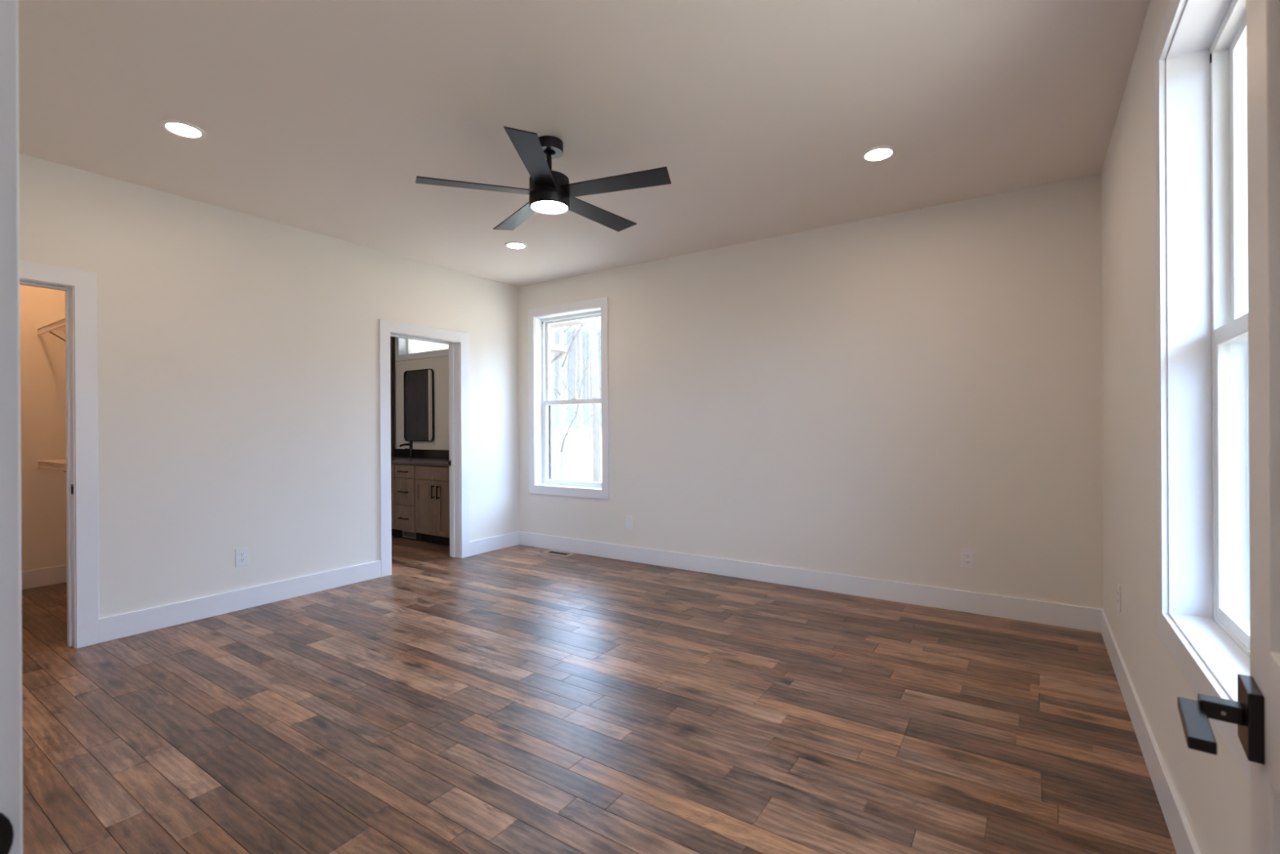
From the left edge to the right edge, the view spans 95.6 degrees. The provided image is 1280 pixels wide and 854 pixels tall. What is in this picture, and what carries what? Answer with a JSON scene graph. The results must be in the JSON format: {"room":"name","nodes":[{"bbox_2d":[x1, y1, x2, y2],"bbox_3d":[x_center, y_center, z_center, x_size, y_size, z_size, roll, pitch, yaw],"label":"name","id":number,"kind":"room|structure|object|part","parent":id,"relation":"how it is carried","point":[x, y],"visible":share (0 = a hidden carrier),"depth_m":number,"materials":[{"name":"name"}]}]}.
{"room":"empty bedroom","nodes":[
{"label":"empty bedroom","id":0,"kind":"room"},
{"bbox_2d":[19,284,66,571],"bbox_3d":[-5.080,-0.049,4.284,0.100,2.843,1.485,0,0,34],"label":"wall","id":1,"kind":"structure","parent":0,"point":[42,357],"depth_m":4.64,"materials":[{"name":"paint"}]},
{"bbox_2d":[21,564,66,589],"bbox_3d":[-4.990,1.202,4.306,0.014,0.140,1.355,0,0,34],"label":"baseboard","id":2,"kind":"structure","parent":1,"relation":"attached to","point":[54,575],"depth_m":4.63,"materials":[{"name":"paint"}]},
{"bbox_2d":[18,153,519,618],"bbox_3d":[-2.594,-0.063,4.389,0.150,2.843,4.435,0,0,34],"label":"wall","id":3,"kind":"structure","parent":0,"point":[238,377],"depth_m":4.01,"materials":[{"name":"paint"}]},
{"bbox_2d":[19,260,98,648],"bbox_3d":[-3.492,0.183,3.050,0.182,2.161,0.920,0,0,34],"label":"trim","id":4,"kind":"structure","parent":3,"relation":"attached to","point":[80,286],"depth_m":3.33,"materials":[{"name":"paint"}]},
{"bbox_3d":[-3.250,0.357,3.314,0.048,0.060,0.010,0,0,34],"label":"strike plate","id":5,"kind":"part","parent":4,"relation":"part of","materials":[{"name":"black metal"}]},
{"bbox_2d":[98,560,381,643],"bbox_3d":[-2.667,1.188,4.122,0.014,0.140,1.773,0,0,34],"label":"baseboard","id":6,"kind":"structure","parent":3,"relation":"attached to","point":[129,624],"depth_m":3.92,"materials":[{"name":"paint"}]},
{"bbox_2d":[235,546,248,567],"bbox_3d":[-2.750,0.900,4.007,0.008,0.124,0.080,0,0,34],"label":"wall outlet","id":7,"kind":"object","parent":3,"relation":"attached to","point":[242,558],"visible":1,"depth_m":4.00,"materials":[{"name":"white plastic"}]},
{"bbox_2d":[239,551,244,556],"bbox_3d":[-2.748,0.880,4.005,0.002,0.028,0.034,0,0,34],"label":"receptacle","id":8,"kind":"object","parent":7,"relation":"attached to","point":[241,553],"depth_m":4.00,"materials":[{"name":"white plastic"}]},
{"bbox_2d":[239,557,244,562],"bbox_3d":[-2.747,0.919,4.005,0.002,0.028,0.034,0,0,34],"label":"receptacle","id":9,"kind":"object","parent":7,"relation":"attached to","point":[241,559],"depth_m":4.00,"materials":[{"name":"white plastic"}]},
{"bbox_2d":[378,319,470,577],"bbox_3d":[-1.988,0.175,5.288,0.182,2.161,0.926,0,0,34],"label":"trim","id":10,"kind":"structure","parent":3,"relation":"attached to","point":[457,342],"depth_m":5.55,"materials":[{"name":"paint"}]},
{"bbox_3d":[-2.057,0.175,5.334,0.016,2.161,0.926,0,0,34],"label":"casing","id":11,"kind":"part","parent":10,"relation":"part of","materials":[{"name":"paint"}]},
{"bbox_2d":[470,531,519,555],"bbox_3d":[-1.468,1.182,5.905,0.014,0.140,0.672,0,0,34],"label":"baseboard","id":12,"kind":"structure","parent":3,"relation":"attached to","point":[501,541],"depth_m":5.88,"materials":[{"name":"paint"}]},
{"bbox_2d":[550,319,585,328],"bbox_3d":[-1.847,-1.296,7.302,2.250,0.100,0.900,0,0,34],"label":"soffit","id":13,"kind":"structure","parent":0,"point":[580,322],"depth_m":7.04,"materials":[{"name":"paint"}]},
{"bbox_2d":[17,0,1150,287],"bbox_3d":[-1.976,-1.578,2.766,9.900,0.180,6.770,0,0,34],"label":"ceiling","id":14,"kind":"structure","parent":0,"point":[322,117],"depth_m":2.70,"materials":[{"name":"paint"}]},
{"bbox_2d":[160,119,206,138],"bbox_3d":[-2.279,-1.483,2.896,0.184,0.007,0.184,0,0,34],"label":"recessed light","id":15,"kind":"object","parent":14,"relation":"in","point":[183,129],"visible":1,"depth_m":2.89,"materials":[{"name":"white plastic"}]},
{"bbox_2d":[165,123,200,137],"bbox_3d":[-2.279,-1.483,2.896,0.138,0.001,0.138,0,0,34],"label":"diffuser","id":16,"kind":"object","parent":15,"relation":"attached to","point":[183,130],"depth_m":2.90,"materials":[{"name":"white plastic"}]},
{"bbox_2d":[504,241,527,248],"bbox_3d":[-1.020,-1.490,4.769,0.184,0.007,0.184,0,0,34],"label":"recessed light","id":17,"kind":"object","parent":14,"relation":"in","point":[513,245],"visible":1,"depth_m":4.76,"materials":[{"name":"white plastic"}]},
{"bbox_2d":[507,243,524,248],"bbox_3d":[-1.020,-1.490,4.769,0.138,0.001,0.138,0,0,34],"label":"diffuser","id":18,"kind":"object","parent":17,"relation":"attached to","point":[509,245],"depth_m":4.76,"materials":[{"name":"white plastic"}]},
{"bbox_2d":[415,126,671,231],"bbox_3d":[-0.446,-1.323,3.064,1.286,0.346,1.255,0,0,34],"label":"ceiling fan","id":19,"kind":"object","parent":14,"relation":"hanging from","point":[550,192],"visible":1,"depth_m":2.96,"materials":[{"name":"black metal"}]},
{"bbox_3d":[-0.835,-1.221,2.941,0.579,0.029,0.135,0,0,-16],"label":"blade","id":20,"kind":"part","parent":19,"relation":"part of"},
{"bbox_3d":[-0.688,-1.222,3.356,0.135,0.029,0.579,0,0,-34],"label":"blade","id":21,"kind":"part","parent":19,"relation":"part of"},
{"bbox_3d":[-0.486,-1.223,2.673,0.135,0.029,0.579,0,0,2],"label":"blade","id":22,"kind":"part","parent":19,"relation":"part of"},
{"bbox_2d":[531,200,567,213],"bbox_3d":[-0.476,-1.155,3.047,0.192,0.010,0.192,0,0,34],"label":"diffuser","id":23,"kind":"object","parent":19,"relation":"attached to","point":[538,206],"depth_m":3.03,"materials":[{"name":"white glass"}]},
{"bbox_3d":[-0.248,-1.225,3.345,0.135,0.029,0.579,0,0,38],"label":"blade","id":24,"kind":"part","parent":19,"relation":"part of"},
{"bbox_3d":[-0.123,-1.225,2.922,0.579,0.029,0.135,0,0,20],"label":"blade","id":25,"kind":"part","parent":19,"relation":"part of","materials":[{"name":"black wood"}]},
{"bbox_2d":[860,146,896,161],"bbox_3d":[1.315,-1.503,3.199,0.184,0.007,0.184,0,0,34],"label":"recessed light","id":26,"kind":"object","parent":14,"relation":"in","point":[878,153],"visible":1,"depth_m":3.19,"materials":[{"name":"white plastic"}]},
{"bbox_2d":[865,148,892,159],"bbox_3d":[1.315,-1.503,3.199,0.138,0.001,0.138,0,0,34],"label":"diffuser","id":27,"kind":"object","parent":26,"relation":"attached to","point":[871,153],"depth_m":3.19,"materials":[{"name":"white plastic"}]},
{"bbox_2d":[21,535,1176,853],"bbox_3d":[-1.955,1.325,2.786,11.366,0.140,6.453,0,0,34],"label":"floor","id":28,"kind":"structure","parent":0,"point":[519,699],"depth_m":2.42,"materials":[{"name":"brown wood"}]},
{"bbox_2d":[391,463,402,537],"bbox_3d":[-2.949,0.837,6.952,0.791,0.846,0.578,0,0,34],"label":"vanity cabinet","id":29,"kind":"object","parent":28,"relation":"on","point":[395,532],"visible":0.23,"depth_m":6.54,"materials":[{"name":"brown wood"}]},
{"bbox_3d":[-3.086,0.497,6.751,0.783,0.141,0.019,0,0,34],"label":"false drawer","id":30,"kind":"part","parent":29,"relation":"part of","materials":[{"name":"brown wood"}]},
{"bbox_3d":[-2.921,0.862,6.641,0.390,0.578,0.019,0,0,34],"label":"door","id":31,"kind":"part","parent":29,"relation":"part of","materials":[{"name":"wood"}]},
{"bbox_2d":[395,463,422,541],"bbox_3d":[-2.466,0.835,6.627,0.365,0.846,0.578,0,0,34],"label":"vanity cabinet","id":32,"kind":"object","parent":28,"relation":"on","point":[405,508],"visible":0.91,"depth_m":6.41,"materials":[{"name":"brown wood"}]},
{"bbox_3d":[-2.600,1.010,6.426,0.357,0.277,0.019,0,0,34],"label":"drawer","id":33,"kind":"part","parent":32,"relation":"part of","materials":[{"name":"brown wood"}]},
{"bbox_3d":[-2.602,0.717,6.426,0.357,0.294,0.019,0,0,34],"label":"drawer","id":34,"kind":"part","parent":32,"relation":"part of","materials":[{"name":"brown wood"}]},
{"bbox_3d":[-2.603,0.493,6.426,0.357,0.138,0.019,0,0,34],"label":"drawer","id":35,"kind":"part","parent":32,"relation":"part of","materials":[{"name":"brown wood"}]},
{"bbox_2d":[402,530,416,538],"bbox_3d":[-2.596,1.209,6.521,0.245,0.076,0.006,0,0,34],"label":"vent","id":36,"kind":"object","parent":32,"relation":"attached to","point":[403,531],"visible":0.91,"depth_m":6.52,"materials":[{"name":"grey metal"}]},
{"bbox_2d":[414,464,449,545],"bbox_3d":[-2.000,0.832,6.314,0.750,0.846,0.578,0,0,34],"label":"vanity cabinet","id":37,"kind":"object","parent":28,"relation":"on","point":[432,500],"visible":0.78,"depth_m":6.16,"materials":[{"name":"brown wood"}]},
{"bbox_2d":[391,448,448,466],"bbox_3d":[-2.884,0.344,6.924,3.115,0.137,0.550,0,0,34],"label":"countertop","id":38,"kind":"structure","parent":37,"relation":"on","point":[421,456],"depth_m":6.87,"materials":[{"name":"stone"}]},
{"bbox_2d":[390,336,395,457],"bbox_3d":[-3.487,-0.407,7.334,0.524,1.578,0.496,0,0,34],"label":"door","id":39,"kind":"structure","parent":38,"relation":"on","point":[392,339],"depth_m":7.37,"materials":[{"name":"wood"}]},
{"bbox_2d":[399,440,413,457],"bbox_3d":[-2.861,0.272,7.038,0.138,0.215,0.183,0,0,34],"label":"faucet","id":40,"kind":"object","parent":38,"relation":"on","point":[410,444],"visible":0.98,"depth_m":7.05,"materials":[{"name":"black metal"}]},
{"bbox_3d":[-2.837,0.220,7.000,0.026,0.043,0.147,0,0,34],"label":"spout","id":41,"kind":"part","parent":40,"relation":"part of","materials":[{"name":"black metal"}]},
{"bbox_3d":[-2.290,0.858,6.217,0.369,0.578,0.019,0,0,34],"label":"door","id":42,"kind":"part","parent":37,"relation":"part of","materials":[{"name":"brown wood"}]},
{"bbox_3d":[-2.138,0.492,6.113,0.742,0.141,0.019,0,0,34],"label":"false drawer","id":43,"kind":"part","parent":37,"relation":"part of","materials":[{"name":"brown wood"}]},
{"bbox_3d":[-2.187,0.684,6.113,0.015,0.140,0.037,0,0,34],"label":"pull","id":44,"kind":"part","parent":37,"relation":"part of","materials":[{"name":"black metal"}]},
{"bbox_3d":[-2.117,0.684,6.066,0.015,0.140,0.037,0,0,34],"label":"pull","id":45,"kind":"part","parent":37,"relation":"part of","materials":[{"name":"black metal"}]},
{"bbox_3d":[-1.981,0.856,6.009,0.369,0.578,0.019,0,0,34],"label":"door","id":46,"kind":"part","parent":37,"relation":"part of","materials":[{"name":"brown wood"}]},
{"bbox_2d":[541,549,576,556],"bbox_3d":[-0.806,1.245,5.720,0.330,0.006,0.150,0,0,34],"label":"floor vent","id":47,"kind":"object","parent":28,"relation":"in","point":[548,552],"visible":1,"depth_m":5.71,"materials":[{"name":"metal"}]},
{"bbox_2d":[394,173,1103,608],"bbox_3d":[-0.580,-0.074,5.810,8.506,2.843,0.170,0,0,34],"label":"wall","id":48,"kind":"structure","parent":0,"point":[888,397],"depth_m":4.19,"materials":[{"name":"paint"}]},
{"bbox_2d":[399,430,403,439],"bbox_3d":[-3.026,0.106,7.348,0.080,0.124,0.008,0,0,34],"label":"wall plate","id":49,"kind":"object","parent":48,"relation":"attached to","point":[401,432],"visible":1,"depth_m":7.34,"materials":[{"name":"white plastic"}]},
{"bbox_2d":[403,368,434,441],"bbox_3d":[-2.719,-0.264,7.125,0.570,0.877,0.026,0,0,34],"label":"wall mirror","id":50,"kind":"object","parent":48,"relation":"attached to","point":[419,384],"visible":1,"depth_m":7.12,"materials":[{"name":"black mirror"}]},
{"bbox_2d":[395,337,448,361],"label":"window","id":51,"kind":"structure","parent":48,"relation":"in","point":[403,347],"depth_m":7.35,"materials":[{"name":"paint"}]},
{"bbox_3d":[-2.390,-1.052,7.084,1.434,0.304,0.070,0,0,34],"label":"frame","id":52,"kind":"part","parent":51,"relation":"part of","materials":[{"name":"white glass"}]},
{"bbox_2d":[550,343,567,364],"bbox_3d":[-2.220,0.139,8.854,0.345,3.040,3.010,0,0,34],"label":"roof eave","id":53,"kind":"object","parent":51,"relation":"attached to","point":[555,349],"visible":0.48,"depth_m":9.90,"materials":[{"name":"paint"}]},
{"bbox_2d":[394,448,448,458],"bbox_3d":[-2.736,0.327,7.145,3.115,0.105,0.019,0,0,34],"label":"backsplash","id":54,"kind":"structure","parent":48,"relation":"attached to","point":[417,453],"depth_m":7.06,"materials":[{"name":"stone"}]},
{"bbox_2d":[528,297,608,499],"bbox_3d":[-0.683,-0.272,5.875,1.039,1.922,0.196,0,0,34],"label":"window","id":55,"kind":"structure","parent":48,"relation":"in","point":[540,319],"depth_m":6.04,"materials":[{"name":"paint"}]},
{"bbox_3d":[-0.650,-0.272,5.923,0.897,1.764,0.079,0,0,34],"label":"frame","id":56,"kind":"part","parent":55,"relation":"part of","materials":[{"name":"white plastic"}]},
{"bbox_3d":[-0.660,0.156,5.905,0.861,0.873,0.030,0,0,34],"label":"sash","id":57,"kind":"part","parent":55,"relation":"part of","materials":[{"name":"white plastic"}]},
{"bbox_3d":[-0.646,-0.679,5.933,0.841,0.886,0.028,0,0,34],"label":"sash","id":58,"kind":"part","parent":55,"relation":"part of","materials":[{"name":"clear glass"}]},
{"bbox_2d":[625,515,632,528],"bbox_3d":[-0.107,0.885,5.388,0.080,0.124,0.008,0,0,34],"label":"wall plate","id":59,"kind":"object","parent":48,"relation":"attached to","point":[628,525],"visible":1,"depth_m":5.38,"materials":[{"name":"white plastic"}]},
{"bbox_2d":[519,531,1101,632],"bbox_3d":[0.737,1.169,4.819,4.858,0.140,0.014,0,0,34],"label":"baseboard","id":60,"kind":"structure","parent":48,"relation":"attached to","point":[1072,616],"depth_m":4.27,"materials":[{"name":"paint"}]},
{"bbox_2d":[960,548,974,568],"bbox_3d":[2.178,0.877,3.852,0.080,0.124,0.008,0,0,34],"label":"wall outlet","id":61,"kind":"object","parent":48,"relation":"attached to","point":[967,556],"visible":1,"depth_m":3.85,"materials":[{"name":"white plastic"}]},
{"bbox_2d":[964,553,970,558],"bbox_3d":[2.176,0.857,3.850,0.034,0.028,0.002,0,0,34],"label":"receptacle","id":62,"kind":"object","parent":61,"relation":"attached to","point":[966,555],"depth_m":3.85,"materials":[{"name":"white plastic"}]},
{"bbox_2d":[964,560,970,564],"bbox_3d":[2.177,0.896,3.850,0.034,0.028,0.002,0,0,34],"label":"receptacle","id":63,"kind":"object","parent":61,"relation":"attached to","point":[966,562],"depth_m":3.85,"materials":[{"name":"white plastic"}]},
{"bbox_2d":[1101,0,1250,853],"bbox_3d":[1.046,-0.083,0.758,0.170,2.843,6.400,0,0,34],"label":"wall","id":64,"kind":"structure","parent":0,"point":[1213,791],"depth_m":2.27,"materials":[{"name":"paint"}]},
{"bbox_2d":[1117,582,1120,612],"bbox_3d":[2.336,0.831,2.829,0.008,0.124,0.080,0,0,34],"label":"wall outlet","id":65,"kind":"object","parent":64,"relation":"attached to","point":[1118,584],"visible":1,"depth_m":2.81,"materials":[{"name":"white plastic"}]},
{"bbox_2d":[1100,608,1200,853],"bbox_3d":[1.561,1.164,1.679,0.014,0.140,4.305,0,0,34],"label":"baseboard","id":66,"kind":"structure","parent":64,"relation":"attached to","point":[1180,832],"depth_m":2.00,"materials":[{"name":"paint"}]},
{"bbox_2d":[1154,0,1250,783],"bbox_3d":[1.217,-0.283,1.020,0.196,1.922,1.993,0,0,34],"label":"window","id":67,"kind":"structure","parent":64,"relation":"in","point":[1200,47],"depth_m":1.77,"materials":[{"name":"paint"}]},
{"bbox_3d":[1.266,-0.283,0.988,0.079,1.764,1.851,0,0,34],"label":"frame","id":68,"kind":"part","parent":67,"relation":"part of","materials":[{"name":"white plastic"}]},
{"bbox_3d":[1.516,0.144,1.395,0.030,0.873,0.861,0,0,34],"label":"sash","id":69,"kind":"part","parent":67,"relation":"part of","materials":[{"name":"white plastic"}]},
{"bbox_3d":[1.539,-0.692,1.377,0.028,0.886,0.841,0,0,34],"label":"sash","id":70,"kind":"part","parent":67,"relation":"part of","materials":[{"name":"glass"}]},
{"bbox_3d":[-4.339,-0.053,4.750,3.150,2.843,0.115,0,0,34],"label":"wall","id":71,"kind":"structure","parent":0,"visible":0},
{"bbox_2d":[37,317,65,341],"bbox_3d":[-3.945,-0.667,4.227,1.850,0.245,0.308,0,0,34],"label":"wire shelf","id":72,"kind":"object","parent":71,"relation":"attached to","point":[60,325],"visible":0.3,"depth_m":4.46,"materials":[{"name":"metal"}]},
{"bbox_2d":[37,459,66,471],"bbox_3d":[-3.939,0.383,4.227,1.850,0.245,0.308,0,0,34],"label":"wire shelf","id":73,"kind":"object","parent":71,"relation":"attached to","point":[50,463],"visible":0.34,"depth_m":4.42,"materials":[{"name":"metal"}]},
{"bbox_3d":[-1.705,-0.068,1.198,4.886,2.843,0.130,0,0,34],"label":"wall","id":74,"kind":"structure","parent":0,"visible":0},
{"bbox_2d":[0,0,22,853],"bbox_3d":[-0.224,0.165,0.212,1.110,2.161,0.147,0,0,34],"label":"trim","id":75,"kind":"structure","parent":74,"relation":"attached to","point":[11,611],"depth_m":0.52,"materials":[{"name":"paint"}]},
{"bbox_3d":[-0.576,0.364,0.497,0.003,0.067,0.055,0,0,34],"label":"strike plate","id":76,"kind":"part","parent":75,"relation":"part of","materials":[{"name":"black metal"}]},
{"bbox_2d":[1177,0,1279,853],"bbox_3d":[0.462,0.214,0.385,0.103,2.035,0.862,0,0,39],"label":"door","id":77,"kind":"structure","parent":74,"relation":"in","point":[1255,713],"depth_m":0.64,"materials":[{"name":"paint"}]},
{"bbox_3d":[0.638,0.340,0.666,0.023,0.013,0.120,0,0,39],"label":"lever","id":78,"kind":"part","parent":77,"relation":"part of","materials":[{"name":"black metal"}]},
{"bbox_3d":[0.707,0.336,0.672,0.013,0.076,0.068,0,0,39],"label":"handle","id":79,"kind":"part","parent":77,"relation":"part of","materials":[{"name":"black metal"}]},
{"label":"outside","id":80,"kind":"structure","parent":0,"visible":0},
{"bbox_2d":[555,427,601,482],"bbox_3d":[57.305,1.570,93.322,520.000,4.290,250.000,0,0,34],"label":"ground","id":81,"kind":"structure","parent":80,"point":[571,468],"depth_m":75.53,"materials":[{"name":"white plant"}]},
{"bbox_2d":[550,319,589,479],"bbox_3d":[-2.285,-3.528,14.205,4.368,11.692,2.865,0,0,19],"label":"bare tree","id":82,"kind":"object","parent":81,"relation":"on","point":[553,465],"visible":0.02,"depth_m":13.90,"materials":[{"name":"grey plant"}]},
{"bbox_2d":[554,329,585,462],"bbox_3d":[-5.863,-2.679,46.059,3.729,11.788,3.260,0,0,-14],"label":"bare tree","id":83,"kind":"object","parent":81,"relation":"on","point":[568,460],"visible":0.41,"depth_m":46.51,"materials":[{"name":"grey plant"}]},
{"bbox_2d":[554,325,591,479],"bbox_3d":[-2.596,-3.110,19.987,3.670,11.165,4.285,0,0,1],"label":"bare tree","id":84,"kind":"object","parent":81,"relation":"on","point":[566,389],"visible":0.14,"depth_m":19.32,"materials":[{"name":"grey plant"}]},
{"bbox_2d":[550,319,601,479],"bbox_3d":[-1.746,-3.943,14.819,4.400,12.588,6.474,0,0,20],"label":"bare tree","id":85,"kind":"object","parent":81,"relation":"on","point":[561,376],"visible":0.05,"depth_m":15.16,"materials":[{"name":"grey plant"}]},
{"bbox_2d":[554,329,601,479],"bbox_3d":[-2.765,-1.147,26.056,2.816,7.602,3.761,0,0,34],"label":"bare tree","id":86,"kind":"object","parent":81,"relation":"on","point":[578,468],"visible":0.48,"depth_m":25.81,"materials":[{"name":"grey plant"}]},
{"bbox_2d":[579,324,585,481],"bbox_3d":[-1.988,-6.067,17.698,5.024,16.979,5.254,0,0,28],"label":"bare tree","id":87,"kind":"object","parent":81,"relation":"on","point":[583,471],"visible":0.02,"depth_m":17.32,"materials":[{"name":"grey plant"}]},
{"bbox_2d":[566,319,601,475],"bbox_3d":[-1.983,-3.595,28.967,3.722,12.663,5.582,0,0,-32],"label":"bare tree","id":88,"kind":"object","parent":81,"relation":"on","point":[589,358],"visible":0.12,"depth_m":28.63,"materials":[{"name":"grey plant"}]},
{"bbox_2d":[572,328,600,460],"bbox_3d":[-4.674,-3.844,53.100,3.852,14.524,5.447,0,0,-1],"label":"bare tree","id":89,"kind":"object","parent":81,"relation":"on","point":[586,432],"visible":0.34,"depth_m":53.21,"materials":[{"name":"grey plant"}]},
{"bbox_2d":[578,320,600,398],"bbox_3d":[-1.802,-3.588,40.956,5.093,13.346,4.774,0,0,-13],"label":"bare tree","id":90,"kind":"object","parent":81,"relation":"on","point":[598,321],"visible":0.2,"depth_m":40.94,"materials":[{"name":"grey plant"}]},
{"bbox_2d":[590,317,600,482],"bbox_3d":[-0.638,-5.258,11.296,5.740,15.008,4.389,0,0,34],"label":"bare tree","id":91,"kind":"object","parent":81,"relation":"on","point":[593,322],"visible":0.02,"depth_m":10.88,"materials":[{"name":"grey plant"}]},
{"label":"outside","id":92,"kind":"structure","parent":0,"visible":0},
{"bbox_2d":[554,399,601,427],"bbox_3d":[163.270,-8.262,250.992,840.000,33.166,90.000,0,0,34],"label":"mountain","id":93,"kind":"structure","parent":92,"point":[571,406],"depth_m":398.91}
]}

